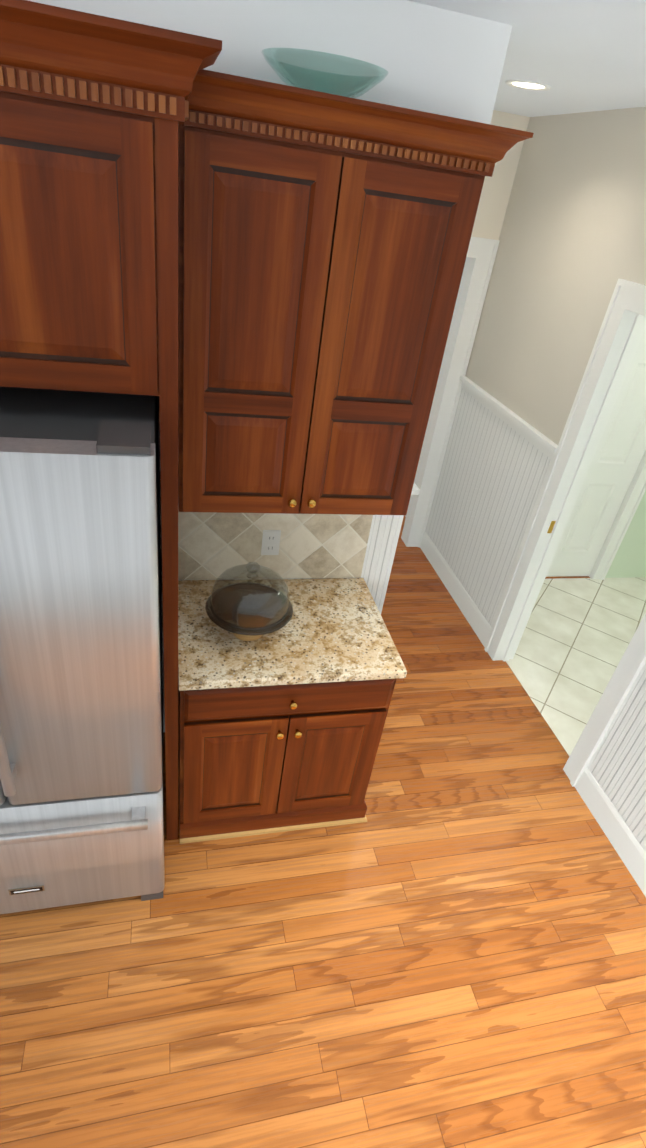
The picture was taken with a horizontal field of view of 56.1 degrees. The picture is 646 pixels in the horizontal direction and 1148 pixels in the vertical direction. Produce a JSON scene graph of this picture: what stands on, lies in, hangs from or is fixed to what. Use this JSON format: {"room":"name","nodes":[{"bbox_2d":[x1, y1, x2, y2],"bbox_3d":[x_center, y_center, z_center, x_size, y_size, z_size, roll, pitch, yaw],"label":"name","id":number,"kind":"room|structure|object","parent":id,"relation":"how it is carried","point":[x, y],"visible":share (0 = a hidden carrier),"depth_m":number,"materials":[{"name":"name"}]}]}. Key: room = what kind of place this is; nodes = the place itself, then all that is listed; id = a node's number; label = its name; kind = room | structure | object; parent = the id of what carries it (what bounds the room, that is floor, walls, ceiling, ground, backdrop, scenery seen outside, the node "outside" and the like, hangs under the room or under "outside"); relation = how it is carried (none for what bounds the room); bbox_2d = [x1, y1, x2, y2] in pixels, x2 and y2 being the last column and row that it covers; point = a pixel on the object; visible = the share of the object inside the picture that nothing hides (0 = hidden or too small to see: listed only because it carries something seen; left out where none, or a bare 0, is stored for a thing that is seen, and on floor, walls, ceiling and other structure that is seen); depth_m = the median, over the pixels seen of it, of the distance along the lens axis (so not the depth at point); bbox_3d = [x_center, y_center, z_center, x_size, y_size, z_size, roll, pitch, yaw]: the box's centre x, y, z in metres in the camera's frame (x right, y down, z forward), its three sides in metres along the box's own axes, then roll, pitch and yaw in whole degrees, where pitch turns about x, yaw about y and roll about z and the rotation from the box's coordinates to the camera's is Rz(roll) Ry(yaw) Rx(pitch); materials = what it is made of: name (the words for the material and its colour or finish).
{"room":"kitchen","nodes":[
{"label":"kitchen","id":0,"kind":"room"},
{"bbox_2d":[27,0,511,731],"bbox_3d":[-0.630,-0.408,2.242,1.992,2.760,0.125,-1,34,-14],"label":"wall","id":1,"kind":"structure","parent":0,"point":[439,60],"depth_m":1.64,"materials":[{"name":"beige paint"}]},
{"bbox_2d":[178,509,372,579],"bbox_3d":[-0.186,-0.183,2.433,0.788,0.485,0.008,-1,34,-14],"label":"tile backsplash","id":2,"kind":"structure","parent":1,"relation":"attached to","point":[213,545],"depth_m":2.47,"materials":[{"name":"tile"}]},
{"bbox_2d":[261,530,280,554],"bbox_3d":[-0.211,-0.126,2.456,0.072,0.116,0.006,-1,34,-14],"label":"outlet","id":3,"kind":"object","parent":2,"relation":"attached to","point":[270,542],"visible":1,"depth_m":2.45,"materials":[{"name":"white plastic"}]},
{"bbox_2d":[178,69,533,514],"bbox_3d":[-0.006,-0.732,1.845,0.848,1.108,0.392,-1,34,-14],"label":"upper cabinet","id":4,"kind":"object","parent":1,"relation":"attached to","point":[323,241],"visible":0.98,"depth_m":1.64,"materials":[{"name":"brown wood"}]},
{"bbox_2d":[262,48,387,97],"bbox_3d":[-0.004,-1.217,1.558,0.320,0.148,0.320,-1,34,-14],"label":"glass bowl","id":5,"kind":"object","parent":4,"relation":"on","point":[377,78],"visible":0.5,"depth_m":1.48,"materials":[{"name":"teal glass"}]},
{"bbox_2d":[0,515,645,1147],"bbox_3d":[-3.927,0.978,1.935,17.500,0.060,14.600,-1,34,-14],"label":"floor","id":6,"kind":"structure","parent":0,"point":[444,947],"depth_m":2.16,"materials":[{"name":"brown wood"}]},
{"bbox_2d":[0,386,164,913],"bbox_3d":[-0.999,0.283,1.976,0.912,1.807,0.860,-1,34,-14],"label":"refrigerator","id":7,"kind":"object","parent":6,"relation":"on","point":[81,749],"visible":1,"depth_m":1.59,"materials":[{"name":"grey metal"}]},
{"bbox_2d":[0,0,221,839],"bbox_3d":[-0.919,-0.085,1.900,1.047,2.521,0.644,-1,34,-14],"label":"tall cabinet","id":8,"kind":"object","parent":6,"relation":"on","point":[94,110],"visible":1,"depth_m":1.24,"materials":[{"name":"brown wood"}]},
{"bbox_2d":[178,578,406,843],"bbox_3d":[-0.198,0.569,2.562,0.812,0.904,0.617,-1,34,-14],"label":"base cabinet","id":9,"kind":"object","parent":6,"relation":"on","point":[280,730],"visible":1,"depth_m":2.29,"materials":[{"name":"brown wood"}]},
{"bbox_2d":[205,562,292,640],"bbox_3d":[-0.260,0.089,2.172,0.316,0.298,0.316,-1,34,-14],"label":"dish","id":10,"kind":"object","parent":9,"relation":"on","point":[247,611],"visible":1,"depth_m":2.17,"materials":[{"name":"clear glass"}]},
{"bbox_2d":[471,110,529,239],"bbox_3d":[-1.301,-1.380,3.561,4.640,2.760,0.120,-1,34,-14],"label":"wall","id":11,"kind":"structure","parent":0,"point":[493,201],"depth_m":3.50,"materials":[{"name":"beige paint"}]},
{"bbox_2d":[401,236,499,546],"bbox_3d":[0.422,-1.142,4.163,0.998,2.160,0.147,-1,34,-14],"label":"door frame","id":12,"kind":"structure","parent":11,"relation":"attached to","point":[477,271],"depth_m":4.10,"materials":[{"name":"white wood"}]},
{"bbox_2d":[408,0,645,116],"bbox_3d":[-3.560,-1.355,0.403,17.500,0.050,14.600,-1,34,-14],"label":"ceiling","id":13,"kind":"structure","parent":0,"point":[579,56],"depth_m":1.86,"materials":[{"name":"white paint"}]},
{"bbox_2d":[505,80,550,90],"bbox_3d":[0.830,-1.979,2.456,0.184,0.008,0.184,-1,34,-14],"label":"recessed light","id":14,"kind":"object","parent":13,"relation":"in","point":[528,85],"visible":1,"depth_m":2.45,"materials":[{"name":"white"}]},
{"bbox_2d":[465,107,645,444],"bbox_3d":[1.985,1.202,0.419,0.120,2.760,9.430,-1,34,-14],"label":"wall","id":15,"kind":"structure","parent":0,"point":[571,250],"depth_m":3.10,"materials":[{"name":"beige paint"}]},
{"bbox_2d":[420,376,557,646],"bbox_3d":[0.981,-0.434,3.963,0.038,1.350,1.255,-1,34,-14],"label":"wainscoting","id":16,"kind":"structure","parent":15,"relation":"attached to","point":[497,461],"depth_m":3.86,"materials":[{"name":"white wood"}]},
{"bbox_2d":[484,279,645,786],"bbox_3d":[1.337,-0.123,2.849,0.147,2.140,1.030,-1,34,-14],"label":"door frame","id":17,"kind":"structure","parent":15,"relation":"attached to","point":[620,333],"depth_m":2.95,"materials":[{"name":"white wood"}]},
{"bbox_2d":[547,521,555,532],"bbox_3d":[1.221,-0.250,3.240,0.025,0.075,0.001,-1,34,-14],"label":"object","id":18,"kind":"structure","parent":17,"relation":"attached to","point":[552,524],"depth_m":3.24,"materials":[{"name":"gold metal"}]},
{"bbox_2d":[574,662,645,896],"bbox_3d":[2.049,2.404,-0.100,0.038,1.350,6.825,-1,34,-14],"label":"wainscoting","id":19,"kind":"structure","parent":15,"relation":"attached to","point":[610,786],"depth_m":2.68,"materials":[{"name":"white wood"}]},
{"bbox_2d":[506,577,645,756],"bbox_3d":[2.333,0.767,3.695,2.295,0.004,2.620,-1,34,-14],"label":"floor","id":20,"kind":"structure","parent":0,"point":[576,638],"depth_m":3.99,"materials":[{"name":"beige tile"}]},
{"bbox_2d":[605,491,645,577],"bbox_3d":[2.251,-1.142,4.049,2.240,2.760,0.120,-1,34,-14],"label":"wall","id":21,"kind":"structure","parent":0,"point":[629,560],"depth_m":4.69,"materials":[{"name":"green paint"}]},
{"bbox_2d":[546,327,645,576],"bbox_3d":[1.846,-0.821,4.112,0.792,2.038,0.083,-1,34,-14],"label":"door","id":22,"kind":"structure","parent":21,"relation":"in","point":[617,457],"depth_m":4.27,"materials":[{"name":"white painted wood"}]},
{"bbox_2d":[589,451,645,579],"bbox_3d":[1.846,-0.878,4.110,1.000,2.150,0.147,-1,34,-14],"label":"door frame","id":23,"kind":"structure","parent":21,"relation":"attached to","point":[622,520],"depth_m":4.48,"materials":[{"name":"white wood"}]},
{"bbox_3d":[0.093,-0.906,3.173,0.120,2.760,1.620,-1,34,-14],"label":"wall","id":24,"kind":"structure","parent":0,"visible":0},
{"bbox_2d":[361,483,419,613],"bbox_3d":[0.185,0.128,2.917,0.165,1.350,0.338,-1,34,-14],"label":"wainscoting","id":25,"kind":"structure","parent":24,"relation":"attached to","point":[384,533],"depth_m":2.61,"materials":[{"name":"white wood"}]}
]}

